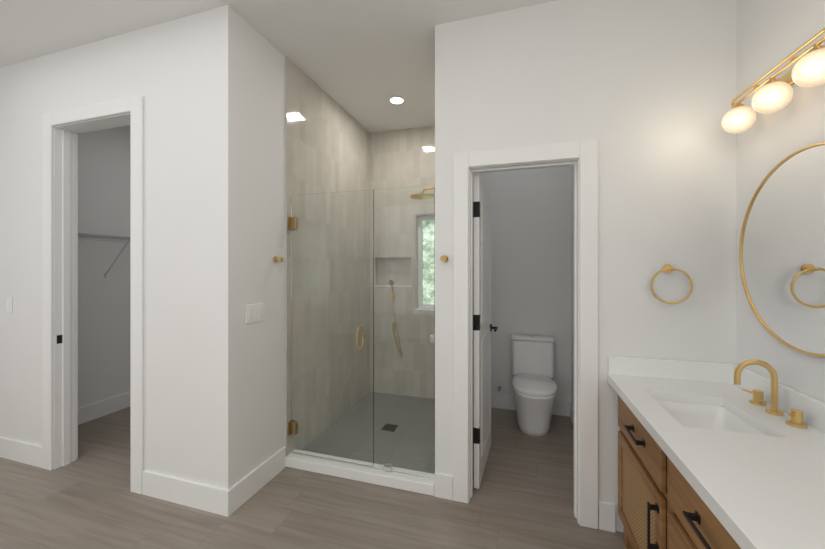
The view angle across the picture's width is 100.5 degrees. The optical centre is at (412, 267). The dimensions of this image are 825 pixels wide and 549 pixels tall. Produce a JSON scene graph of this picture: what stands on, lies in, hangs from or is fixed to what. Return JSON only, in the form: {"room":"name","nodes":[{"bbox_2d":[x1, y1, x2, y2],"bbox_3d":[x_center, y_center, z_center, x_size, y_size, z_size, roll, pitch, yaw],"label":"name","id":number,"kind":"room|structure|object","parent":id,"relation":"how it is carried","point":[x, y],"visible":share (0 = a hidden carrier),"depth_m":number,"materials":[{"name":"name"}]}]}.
{"room":"bathroom","nodes":[
{"label":"bathroom","id":0,"kind":"room"},
{"bbox_2d":[0,5,247,489],"bbox_3d":[-2.393,-0.042,2.453,2.800,2.960,0.120,0,0,17],"label":"wall","id":1,"kind":"structure","parent":0,"point":[190,72],"depth_m":2.15,"materials":[{"name":"paint"}]},
{"bbox_2d":[6,297,11,312],"bbox_3d":[-3.034,0.286,2.579,0.070,0.115,0.008,0,0,17],"label":"switch plate","id":2,"kind":"object","parent":1,"relation":"attached to","point":[8,304],"visible":1,"depth_m":2.58,"materials":[{"name":"white plastic"}]},
{"bbox_2d":[78,232,129,277],"bbox_3d":[-2.718,-0.090,3.615,0.365,0.396,1.835,0,0,17],"label":"wire closet shelf","id":3,"kind":"object","parent":1,"relation":"attached to","point":[103,236],"visible":0.21,"depth_m":3.14,"materials":[{"name":"white metal"}]},
{"bbox_2d":[0,95,614,531],"bbox_3d":[-1.424,0.173,1.067,5.457,2.530,6.000,0,0,17],"label":"trim","id":4,"kind":"structure","parent":1,"relation":"attached to","point":[62,415],"depth_m":2.17,"materials":[{"name":"paint"}]},
{"bbox_2d":[248,23,284,473],"bbox_3d":[-0.823,-0.042,3.017,0.120,2.960,1.860,0,0,17],"label":"wall","id":5,"kind":"structure","parent":0,"point":[266,65],"depth_m":2.30,"materials":[{"name":"paint"}]},
{"bbox_2d":[246,303,263,323],"bbox_3d":[-1.004,0.293,2.194,0.008,0.115,0.162,0,0,17],"label":"switch plate","id":6,"kind":"object","parent":5,"relation":"attached to","point":[254,312],"visible":1,"depth_m":2.18,"materials":[{"name":"white plastic"}]},
{"bbox_2d":[273,256,283,262],"bbox_3d":[-0.925,-0.052,2.369,0.057,0.044,0.044,0,0,17],"label":"robe hook","id":7,"kind":"object","parent":5,"relation":"attached to","point":[276,259],"visible":1,"depth_m":2.36,"materials":[{"name":"gold metal"}]},
{"bbox_2d":[285,56,372,455],"bbox_3d":[-0.691,-0.053,3.196,0.030,2.938,1.500,0,0,17],"label":"tiled wall","id":8,"kind":"structure","parent":5,"relation":"attached to","point":[331,145],"depth_m":2.80,"materials":[{"name":"beige tile"}]},
{"bbox_2d":[373,126,428,189],"bbox_3d":[0.055,-0.053,3.800,1.050,2.938,0.112,0,0,17],"label":"tiled wall","id":9,"kind":"structure","parent":5,"relation":"attached to","point":[400,157],"depth_m":3.80,"materials":[{"name":"beige tile"}]},
{"bbox_2d":[0,0,554,132],"bbox_3d":[-1.419,-1.572,1.081,5.697,0.100,6.270,0,0,17],"label":"ceiling","id":10,"kind":"structure","parent":0,"point":[361,62],"depth_m":2.23,"materials":[{"name":"paint"}]},
{"bbox_2d":[389,96,404,104],"bbox_3d":[-0.143,-1.518,3.125,0.150,0.006,0.150,0,0,17],"label":"recessed light","id":11,"kind":"object","parent":10,"relation":"in","point":[396,100],"visible":1,"depth_m":3.12,"materials":[{"name":"paint"}]},
{"bbox_2d":[0,407,625,548],"bbox_3d":[-1.419,1.488,1.081,5.697,0.100,6.270,0,0,17],"label":"floor","id":12,"kind":"structure","parent":0,"point":[522,497],"depth_m":2.03,"materials":[{"name":"brown wood"}]},
{"bbox_2d":[286,453,433,495],"bbox_3d":[-0.376,1.403,2.369,1.107,0.070,0.122,0,0,17],"label":"shower curb","id":13,"kind":"object","parent":12,"relation":"on","point":[401,481],"visible":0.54,"depth_m":2.31,"materials":[{"name":"white stone"}]},
{"bbox_2d":[288,185,434,478],"bbox_3d":[-0.376,0.419,2.370,1.082,1.892,0.110,0,0,17],"label":"glass","id":14,"kind":"object","parent":13,"relation":"on","point":[362,327],"visible":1,"depth_m":2.35,"materials":[{"name":"clear glass"}]},
{"bbox_2d":[511,334,556,436],"bbox_3d":[1.085,1.050,3.074,0.384,0.776,0.672,0,0,17],"label":"toilet","id":15,"kind":"object","parent":12,"relation":"on","point":[534,384],"visible":1,"depth_m":3.02,"materials":[{"name":"ceramic"}]},
{"bbox_2d":[609,383,824,548],"bbox_3d":[1.062,1.031,0.865,0.574,0.815,1.890,0,0,17],"label":"bathroom vanity","id":16,"kind":"object","parent":12,"relation":"on","point":[781,458],"depth_m":1.20,"materials":[{"name":"white stone"}]},
{"bbox_2d":[607,375,814,548],"bbox_3d":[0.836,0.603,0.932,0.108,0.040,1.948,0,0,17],"label":"countertop","id":17,"kind":"structure","parent":16,"relation":"on","point":[750,519],"depth_m":0.94,"materials":[{"name":"white stone"}]},
{"bbox_2d":[435,0,735,531],"bbox_3d":[0.886,-0.042,1.999,1.519,2.960,0.120,0,0,17],"label":"wall","id":18,"kind":"structure","parent":0,"point":[644,92],"depth_m":1.89,"materials":[{"name":"paint"}]},
{"bbox_2d":[429,125,434,185],"bbox_3d":[0.360,-0.053,2.936,0.031,2.938,1.390,0,0,17],"label":"tiled wall","id":19,"kind":"structure","parent":18,"relation":"attached to","point":[431,128],"depth_m":3.70,"materials":[{"name":"beige tile"}]},
{"bbox_2d":[440,255,447,261],"bbox_3d":[0.195,-0.052,2.115,0.044,0.044,0.057,0,0,17],"label":"robe hook","id":20,"kind":"object","parent":18,"relation":"attached to","point":[443,258],"visible":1,"depth_m":2.09,"materials":[{"name":"gold metal"}]},
{"bbox_2d":[473,175,497,488],"bbox_3d":[0.514,0.419,2.487,0.151,2.022,0.610,0,0,20],"label":"door","id":21,"kind":"structure","parent":18,"relation":"in","point":[482,327],"depth_m":2.29,"materials":[{"name":"paint"}]},
{"bbox_2d":[607,355,734,386],"bbox_3d":[1.332,0.533,1.789,0.552,0.100,0.020,0,0,17],"label":"backsplash","id":22,"kind":"structure","parent":18,"relation":"attached to","point":[685,371],"depth_m":1.77,"materials":[{"name":"white stone"}]},
{"bbox_2d":[650,264,692,303],"bbox_3d":[1.329,0.087,1.771,0.188,0.206,0.060,0,0,17],"label":"towel ring","id":23,"kind":"object","parent":18,"relation":"attached to","point":[667,268],"visible":1,"depth_m":1.75,"materials":[{"name":"gold metal"}]},
{"bbox_2d":[736,0,824,402],"bbox_3d":[1.250,-0.042,0.275,0.120,2.960,6.270,0,0,17],"label":"wall","id":24,"kind":"structure","parent":0,"point":[767,31],"depth_m":1.48,"materials":[{"name":"paint"}]},
{"bbox_2d":[721,28,824,132],"bbox_3d":[1.425,-0.694,1.335,0.156,0.177,0.534,0,0,17],"label":"sconce","id":25,"kind":"object","parent":24,"relation":"attached to","point":[772,94],"visible":1,"depth_m":1.30,"materials":[{"name":"gold metal"}]},
{"bbox_2d":[735,363,824,434],"bbox_3d":[1.327,0.533,0.784,0.020,0.100,1.948,0,0,17],"label":"backsplash","id":26,"kind":"structure","parent":24,"relation":"attached to","point":[809,410],"depth_m":1.36,"materials":[{"name":"white stone"}]},
{"bbox_2d":[739,142,824,356],"bbox_3d":[1.485,-0.062,1.296,0.018,0.781,0.781,0,0,17],"label":"vanity mirror","id":27,"kind":"object","parent":24,"relation":"attached to","point":[782,253],"visible":0.96,"depth_m":1.36,"materials":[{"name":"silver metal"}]}
]}

